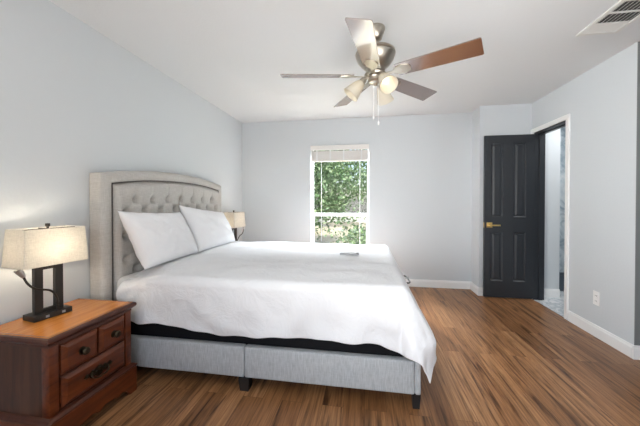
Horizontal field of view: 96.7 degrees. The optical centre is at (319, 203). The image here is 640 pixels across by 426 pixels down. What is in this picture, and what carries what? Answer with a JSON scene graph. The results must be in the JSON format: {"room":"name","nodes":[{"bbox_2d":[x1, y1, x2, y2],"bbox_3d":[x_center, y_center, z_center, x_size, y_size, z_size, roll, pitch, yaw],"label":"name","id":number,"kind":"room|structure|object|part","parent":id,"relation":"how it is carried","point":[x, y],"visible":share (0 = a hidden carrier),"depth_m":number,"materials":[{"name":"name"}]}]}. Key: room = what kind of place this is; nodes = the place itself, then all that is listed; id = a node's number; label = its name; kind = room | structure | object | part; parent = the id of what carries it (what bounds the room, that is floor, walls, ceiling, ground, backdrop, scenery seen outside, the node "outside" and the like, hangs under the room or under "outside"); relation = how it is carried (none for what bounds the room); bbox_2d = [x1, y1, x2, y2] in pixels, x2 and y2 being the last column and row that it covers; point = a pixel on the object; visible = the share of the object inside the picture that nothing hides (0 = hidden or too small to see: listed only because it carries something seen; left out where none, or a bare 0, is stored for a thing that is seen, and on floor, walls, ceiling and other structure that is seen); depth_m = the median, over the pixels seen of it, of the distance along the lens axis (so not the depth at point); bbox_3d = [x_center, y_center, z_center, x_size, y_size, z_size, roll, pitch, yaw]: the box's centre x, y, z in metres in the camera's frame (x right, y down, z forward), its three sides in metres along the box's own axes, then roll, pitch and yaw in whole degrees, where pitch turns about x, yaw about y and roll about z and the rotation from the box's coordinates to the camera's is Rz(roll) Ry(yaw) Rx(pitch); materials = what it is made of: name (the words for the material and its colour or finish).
{"room":"bedroom","nodes":[
{"label":"bedroom","id":0,"kind":"room"},
{"bbox_2d":[0,0,241,324],"bbox_3d":[-1.739,-0.016,1.551,0.120,2.440,6.220,0,1,9],"label":"wall","id":1,"kind":"structure","parent":0,"point":[75,103],"depth_m":1.89,"materials":[{"name":"white paint"}]},
{"bbox_2d":[49,0,639,122],"bbox_3d":[1.021,-1.294,1.318,5.600,0.120,6.650,0,1,9],"label":"ceiling","id":2,"kind":"structure","parent":0,"point":[233,55],"depth_m":2.22,"materials":[{"name":"white paint"}]},
{"bbox_2d":[280,17,483,124],"bbox_3d":[0.365,-0.896,1.996,1.286,0.690,1.287,0,1,9],"label":"ceiling fan","id":3,"kind":"object","parent":2,"relation":"hanging from","point":[373,56],"visible":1,"depth_m":1.89,"materials":[{"name":"brown wood"}]},
{"bbox_3d":[-0.019,-0.906,2.015,0.510,0.006,0.140,0,16,0],"label":"blade","id":4,"kind":"part","parent":3,"relation":"part of","materials":[{"name":"brown wood"}]},
{"bbox_3d":[0.265,-0.910,2.405,0.140,0.006,0.510,-16,5,-17],"label":"blade","id":5,"kind":"part","parent":3,"relation":"part of","materials":[{"name":"wood"}]},
{"bbox_3d":[0.242,-0.806,2.021,0.144,0.146,0.125,0,1,9],"label":"lamp shade","id":6,"kind":"part","parent":3,"relation":"part of","materials":[{"name":"white glass"}]},
{"bbox_3d":[0.264,-0.902,1.625,0.140,0.006,0.510,16,5,17],"label":"blade","id":7,"kind":"part","parent":3,"relation":"part of","materials":[{"name":"brown wood"}]},
{"bbox_3d":[0.375,-0.716,1.988,0.012,0.250,0.011,0,1,9],"label":"pull chain","id":8,"kind":"part","parent":3,"relation":"part of","materials":[{"name":"white plastic"}]},
{"bbox_3d":[0.409,-0.696,1.988,0.012,0.290,0.011,0,1,9],"label":"pull chain","id":9,"kind":"part","parent":3,"relation":"part of","materials":[{"name":"white plastic"}]},
{"bbox_3d":[0.491,-0.808,2.136,0.124,0.146,0.142,0,1,9],"label":"lamp shade","id":10,"kind":"part","parent":3,"relation":"part of","materials":[{"name":"white glass"}]},
{"bbox_3d":[0.449,-0.805,1.870,0.124,0.146,0.142,0,1,9],"label":"lamp shade","id":11,"kind":"part","parent":3,"relation":"part of","materials":[{"name":"white glass"}]},
{"bbox_3d":[0.724,-0.909,2.255,0.510,0.006,0.140,0,-14,-36],"label":"blade","id":12,"kind":"part","parent":3,"relation":"part of","materials":[{"name":"brown wood"}]},
{"bbox_3d":[0.723,-0.904,1.773,0.510,0.006,0.140,0,-14,36],"label":"blade","id":13,"kind":"part","parent":3,"relation":"part of","materials":[{"name":"brown wood"}]},
{"bbox_2d":[576,0,639,35],"bbox_3d":[1.968,-1.233,1.817,0.265,0.012,0.510,0,1,9],"label":"ceiling vent","id":14,"kind":"object","parent":2,"relation":"in","point":[623,13],"visible":1,"depth_m":1.90,"materials":[{"name":"white metal"}]},
{"bbox_2d":[242,112,471,281],"bbox_3d":[0.511,0.005,4.263,3.475,2.540,0.160,0,1,9],"label":"wall","id":15,"kind":"structure","parent":0,"point":[420,166],"depth_m":4.09,"materials":[{"name":"white paint"}]},
{"bbox_2d":[311,149,368,243],"bbox_3d":[0.295,0.055,4.275,0.910,1.840,0.155,0,1,9],"label":"window","id":16,"kind":"structure","parent":15,"relation":"in","point":[313,214],"depth_m":4.31,"materials":[{"name":"white plastic"}]},
{"bbox_2d":[310,144,368,244],"bbox_3d":[0.288,-0.021,4.226,0.862,1.694,0.075,0,1,9],"label":"window blind","id":17,"kind":"object","parent":16,"relation":"attached to","point":[351,153],"visible":0.99,"depth_m":4.20,"materials":[{"name":"white"}]},
{"bbox_3d":[0.021,-0.049,4.254,0.008,1.210,0.008,0,1,-13],"label":"cord","id":18,"kind":"part","parent":17,"relation":"part of","materials":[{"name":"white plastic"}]},
{"bbox_3d":[0.289,-0.645,4.230,0.842,0.018,0.052,0,1,9],"label":"rail","id":19,"kind":"part","parent":17,"relation":"part of","materials":[{"name":"white plastic"}]},
{"bbox_3d":[0.302,0.528,4.324,0.814,0.774,0.045,0,1,9],"label":"sash","id":20,"kind":"part","parent":16,"relation":"part of","materials":[{"name":"white plastic"}]},
{"bbox_2d":[405,279,470,288],"bbox_3d":[0.446,1.124,4.196,3.338,0.104,0.016,0,1,9],"label":"baseboard","id":21,"kind":"structure","parent":15,"relation":"attached to","point":[414,282],"depth_m":4.00,"materials":[{"name":"white"}]},
{"bbox_2d":[81,287,639,425],"bbox_3d":[0.972,1.254,1.353,5.500,0.104,6.650,0,1,9],"label":"floor","id":22,"kind":"structure","parent":0,"point":[500,361],"depth_m":1.84,"materials":[{"name":"brown wood"}]},
{"bbox_2d":[0,298,137,425],"bbox_3d":[-1.421,0.916,1.614,0.450,0.573,0.527,0,1,9],"label":"nightstand","id":23,"kind":"object","parent":22,"relation":"on","point":[63,369],"visible":0.98,"depth_m":1.45,"materials":[{"name":"brown wood"}]},
{"bbox_2d":[1,223,88,322],"bbox_3d":[-1.536,0.368,1.597,0.190,0.523,0.314,0,1,19],"label":"table lamp","id":24,"kind":"object","parent":23,"relation":"on","point":[38,249],"visible":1,"depth_m":1.55,"materials":[{"name":"beige fabric"}]},
{"bbox_3d":[-1.534,0.232,1.602,0.190,0.199,0.300,0,1,19],"label":"lamp shade","id":25,"kind":"part","parent":24,"relation":"part of","materials":[{"name":"fabric"}]},
{"bbox_3d":[-1.534,0.465,1.605,0.022,0.271,0.132,0,1,19],"label":"stem frame","id":26,"kind":"part","parent":24,"relation":"part of","materials":[{"name":"brown metal"}]},
{"bbox_3d":[-1.303,0.859,1.375,0.046,0.354,0.044,0,1,9],"label":"corner post","id":27,"kind":"part","parent":23,"relation":"part of","materials":[{"name":"red wood"}]},
{"bbox_3d":[-1.435,0.657,1.614,0.422,0.052,0.523,0,1,9],"label":"moulding","id":28,"kind":"part","parent":23,"relation":"part of","materials":[{"name":"brown wood"}]},
{"bbox_3d":[-1.434,1.032,1.618,0.424,0.026,0.527,0,1,9],"label":"moulding","id":29,"kind":"part","parent":23,"relation":"part of","materials":[{"name":"brown wood"}]},
{"bbox_3d":[-1.259,0.769,1.496,0.024,0.146,0.190,0,1,9],"label":"drawer","id":30,"kind":"part","parent":23,"relation":"part of","materials":[{"name":"red wood"}]},
{"bbox_3d":[-1.230,0.769,1.491,0.034,0.042,0.042,0,1,9],"label":"knob","id":31,"kind":"part","parent":23,"relation":"part of","materials":[{"name":"gold metal"}]},
{"bbox_3d":[-1.264,0.856,1.589,0.014,0.354,0.391,0,1,9],"label":"frame","id":32,"kind":"part","parent":23,"relation":"part of","materials":[{"name":"brown wood"}]},
{"bbox_3d":[-1.245,0.928,1.586,0.024,0.150,0.371,0,1,9],"label":"drawer","id":33,"kind":"part","parent":23,"relation":"part of","materials":[{"name":"red wood"}]},
{"bbox_3d":[-1.227,0.924,1.584,0.014,0.060,0.170,0,1,9],"label":"pull plate","id":34,"kind":"part","parent":23,"relation":"part of","materials":[{"name":"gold metal"}]},
{"bbox_3d":[-1.217,0.937,1.582,0.022,0.035,0.108,0,1,9],"label":"bail pull","id":35,"kind":"part","parent":23,"relation":"part of","materials":[{"name":"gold metal"}]},
{"bbox_3d":[-1.229,0.767,1.684,0.024,0.146,0.170,0,1,9],"label":"drawer","id":36,"kind":"part","parent":23,"relation":"part of","materials":[{"name":"red wood"}]},
{"bbox_3d":[-1.200,0.767,1.679,0.034,0.042,0.042,0,1,9],"label":"knob","id":37,"kind":"part","parent":23,"relation":"part of","materials":[{"name":"gold metal"}]},
{"bbox_3d":[-1.235,0.854,1.804,0.046,0.354,0.044,0,1,9],"label":"corner post","id":38,"kind":"part","parent":23,"relation":"part of","materials":[{"name":"red wood"}]},
{"bbox_2d":[89,171,420,408],"bbox_3d":[-0.377,0.450,2.626,2.215,1.485,1.660,0,1,9],"label":"bed","id":39,"kind":"object","parent":22,"relation":"on","point":[113,257],"visible":0.35,"depth_m":1.92,"materials":[{"name":"grey fabric"}]},
{"bbox_3d":[-1.419,0.378,2.790,0.106,1.345,1.660,0,1,9],"label":"headboard","id":40,"kind":"part","parent":39,"relation":"part of","materials":[{"name":"grey fabric"}]},
{"bbox_3d":[-1.387,0.242,2.784,0.086,0.897,1.484,0,1,9],"label":"tufted panel","id":41,"kind":"part","parent":39,"relation":"part of","materials":[{"name":"grey fabric"}]},
{"bbox_3d":[-0.987,1.016,1.929,1.017,0.200,0.050,0,1,9],"label":"rail","id":42,"kind":"part","parent":39,"relation":"part of","materials":[{"name":"grey fabric"}]},
{"bbox_3d":[-0.483,1.158,1.853,0.072,0.086,0.072,0,1,9],"label":"leg","id":43,"kind":"part","parent":39,"relation":"part of","materials":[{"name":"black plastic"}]},
{"bbox_2d":[131,275,410,356],"bbox_3d":[-0.251,0.898,2.611,2.233,0.267,1.518,0,1,9],"label":"bed base","id":44,"kind":"object","parent":39,"relation":"on","point":[151,329],"visible":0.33,"depth_m":1.86,"materials":[{"name":"black fabric"}]},
{"bbox_2d":[117,270,142,288],"bbox_3d":[-0.370,0.641,2.627,1.995,0.247,1.520,0,1,9],"label":"mattress","id":45,"kind":"object","parent":44,"relation":"on","point":[132,275],"visible":0.12,"depth_m":2.04,"materials":[{"name":"white fabric"}]},
{"bbox_2d":[116,241,436,382],"bbox_3d":[-0.220,0.713,2.602,2.085,0.523,1.878,0,1,9],"label":"duvet","id":46,"kind":"object","parent":45,"relation":"on","point":[237,288],"visible":0.97,"depth_m":1.81,"materials":[{"name":"white fabric"}]},
{"bbox_2d":[118,211,197,269],"bbox_3d":[-1.256,0.250,2.305,0.248,0.417,0.741,0,1,6],"label":"pillow","id":47,"kind":"object","parent":46,"relation":"on","point":[156,239],"visible":1,"depth_m":2.12,"materials":[{"name":"white fabric"}]},
{"bbox_2d":[179,205,234,251],"bbox_3d":[-1.143,0.229,3.003,0.256,0.449,0.788,0,1,18],"label":"pillow","id":48,"kind":"object","parent":46,"relation":"on","point":[209,229],"visible":0.91,"depth_m":2.81,"materials":[{"name":"white fabric"}]},
{"bbox_2d":[340,252,358,254],"bbox_3d":[0.262,0.443,2.535,0.170,0.016,0.042,0,1,5],"label":"remote control","id":49,"kind":"object","parent":46,"relation":"on","point":[342,253],"visible":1,"depth_m":2.52,"materials":[{"name":"grey plastic"}]},
{"bbox_3d":[0.038,1.018,1.766,1.054,0.200,0.050,0,1,9],"label":"rail","id":50,"kind":"part","parent":39,"relation":"part of","materials":[{"name":"grey fabric"}]},
{"bbox_3d":[0.568,1.159,1.686,0.048,0.086,0.048,0,1,9],"label":"leg","id":51,"kind":"part","parent":39,"relation":"part of","materials":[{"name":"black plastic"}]},
{"bbox_3d":[0.700,1.010,2.461,0.034,0.200,1.630,0,1,9],"label":"foot rail","id":52,"kind":"part","parent":39,"relation":"part of","materials":[{"name":"grey fabric"}]},
{"bbox_2d":[559,272,563,290],"bbox_3d":[3.312,1.070,3.921,0.256,0.210,0.206,0,1,9],"label":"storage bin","id":53,"kind":"object","parent":22,"relation":"on","point":[561,274],"visible":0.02,"depth_m":3.84,"materials":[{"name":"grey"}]},
{"bbox_3d":[-1.061,0.893,3.888,0.450,0.573,0.527,0,1,9],"label":"nightstand","id":54,"kind":"object","parent":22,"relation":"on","visible":0},
{"bbox_2d":[223,210,245,240],"bbox_3d":[-1.153,0.345,3.810,0.190,0.523,0.308,0,1,13],"label":"table lamp","id":55,"kind":"object","parent":54,"relation":"on","point":[236,220],"visible":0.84,"depth_m":3.75,"materials":[{"name":"beige fabric"}]},
{"bbox_3d":[-1.154,0.442,3.807,0.022,0.271,0.132,0,1,13],"label":"stem frame","id":56,"kind":"part","parent":55,"relation":"part of","materials":[{"name":"brown metal"}]},
{"bbox_3d":[-1.154,0.209,3.805,0.190,0.199,0.300,0,1,13],"label":"lamp shade","id":57,"kind":"part","parent":55,"relation":"part of","materials":[{"name":"fabric"}]},
{"bbox_2d":[471,106,489,287],"bbox_3d":[2.134,-0.040,3.788,0.120,2.440,0.270,0,1,9],"label":"wall","id":58,"kind":"structure","parent":0,"point":[481,115],"depth_m":3.70,"materials":[{"name":"white paint"}]},
{"bbox_2d":[470,282,478,295],"bbox_3d":[2.064,1.128,3.794,0.016,0.104,0.269,0,1,9],"label":"baseboard","id":59,"kind":"structure","parent":58,"relation":"attached to","point":[473,287],"depth_m":3.78,"materials":[{"name":"white"}]},
{"bbox_2d":[490,103,531,135],"bbox_3d":[2.475,-0.038,3.658,0.595,2.440,0.120,0,1,9],"label":"wall","id":60,"kind":"structure","parent":0,"point":[512,119],"depth_m":3.60,"materials":[{"name":"white paint"}]},
{"bbox_2d":[479,287,482,295],"bbox_3d":[2.351,1.130,3.621,0.605,0.104,0.016,0,1,9],"label":"baseboard","id":61,"kind":"structure","parent":60,"relation":"attached to","point":[480,288],"depth_m":3.66,"materials":[{"name":"white"}]},
{"bbox_2d":[544,128,560,288],"bbox_3d":[2.910,-0.038,3.670,0.260,2.440,0.120,0,1,9],"label":"wall","id":62,"kind":"structure","parent":0,"point":[552,139],"depth_m":3.60,"materials":[{"name":"white paint"}]},
{"bbox_2d":[544,289,559,296],"bbox_3d":[2.900,1.130,3.615,0.258,0.104,0.016,0,1,9],"label":"baseboard","id":63,"kind":"structure","parent":62,"relation":"attached to","point":[547,292],"depth_m":3.60,"materials":[{"name":"white"}]},
{"bbox_2d":[559,126,565,271],"bbox_3d":[3.648,-0.043,4.079,1.070,2.440,0.100,0,1,9],"label":"wall","id":64,"kind":"structure","parent":0,"point":[562,139],"depth_m":4.06,"materials":[{"name":"stone"}]},
{"bbox_2d":[532,42,637,344],"bbox_3d":[2.596,-0.030,2.873,0.110,2.440,1.392,0,1,9],"label":"wall","id":65,"kind":"structure","parent":0,"point":[601,102],"depth_m":2.48,"materials":[{"name":"white paint"}]},
{"bbox_2d":[483,134,535,298],"bbox_3d":[2.354,0.157,3.530,0.578,2.028,0.087,0,1,9],"label":"door","id":66,"kind":"structure","parent":65,"relation":"in","point":[509,160],"depth_m":3.54,"materials":[{"name":"grey paint"}]},
{"bbox_3d":[2.163,0.265,3.544,0.145,0.066,0.052,0,1,9],"label":"handle","id":67,"kind":"part","parent":66,"relation":"part of","materials":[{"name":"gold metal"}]},
{"bbox_2d":[533,120,565,299],"bbox_3d":[2.652,0.157,3.223,0.114,2.060,0.576,0,1,9],"label":"trim","id":68,"kind":"structure","parent":65,"relation":"attached to","point":[539,218],"depth_m":3.48,"materials":[{"name":"grey paint"}]},
{"bbox_2d":[530,113,569,319],"bbox_3d":[2.589,0.131,3.235,0.017,2.110,0.681,0,1,9],"label":"trim","id":69,"kind":"structure","parent":65,"relation":"attached to","point":[565,117],"depth_m":2.92,"materials":[{"name":"white wood"}]},
{"bbox_2d":[593,290,599,306],"bbox_3d":[2.485,0.848,2.557,0.009,0.124,0.074,0,1,9],"label":"wall outlet","id":70,"kind":"object","parent":65,"relation":"attached to","point":[596,295],"visible":1,"depth_m":2.55,"materials":[{"name":"white plastic"}]},
{"bbox_2d":[568,311,632,357],"bbox_3d":[2.480,1.141,2.554,0.016,0.104,0.704,0,1,9],"label":"baseboard","id":71,"kind":"structure","parent":65,"relation":"attached to","point":[616,342],"depth_m":2.48,"materials":[{"name":"white"}]},
{"bbox_2d":[634,41,639,345],"bbox_3d":[3.145,-0.022,2.079,1.438,2.440,0.004,0,1,9],"label":"wall","id":72,"kind":"structure","parent":0,"point":[637,228],"depth_m":2.19,"materials":[{"name":"grey paint"}]},
{"bbox_2d":[632,345,639,359],"bbox_3d":[3.085,1.146,2.090,1.356,0.104,0.016,0,1,9],"label":"baseboard","id":73,"kind":"structure","parent":72,"relation":"attached to","point":[635,348],"depth_m":2.19,"materials":[{"name":"white"}]},
{"label":"outside","id":74,"kind":"structure","parent":0,"visible":0},
{"bbox_2d":[315,217,365,243],"bbox_3d":[2.689,1.342,16.993,28.000,0.200,25.620,0,1,9],"label":"ground","id":75,"kind":"structure","parent":74,"point":[327,240],"depth_m":12.83,"materials":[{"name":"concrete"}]},
{"bbox_2d":[314,149,366,240],"bbox_3d":[-0.472,-1.010,9.187,6.294,4.771,3.589,0,1,15],"label":"tree","id":76,"kind":"object","parent":75,"relation":"on","point":[327,168],"visible":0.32,"depth_m":8.52,"materials":[{"name":"green plant"}]},
{"bbox_2d":[316,216,364,222],"bbox_3d":[1.447,0.950,18.674,8.020,0.550,0.120,0,1,9],"label":"fence","id":77,"kind":"object","parent":75,"relation":"on","point":[354,218],"visible":0.12,"depth_m":18.54,"materials":[{"name":"white"}]},
{"bbox_2d":[315,150,366,211],"bbox_3d":[-1.152,-1.805,15.918,9.903,6.169,3.970,0,1,9],"label":"tree","id":78,"kind":"object","parent":75,"relation":"on","point":[344,150],"visible":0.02,"depth_m":15.29,"materials":[{"name":"green plant"}]},
{"bbox_2d":[327,217,365,244],"bbox_3d":[1.144,0.796,7.502,2.066,1.100,1.933,0,1,-35],"label":"shrub","id":79,"kind":"object","parent":75,"relation":"on","point":[353,233],"visible":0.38,"depth_m":7.34,"materials":[{"name":"green plant"}]}
]}

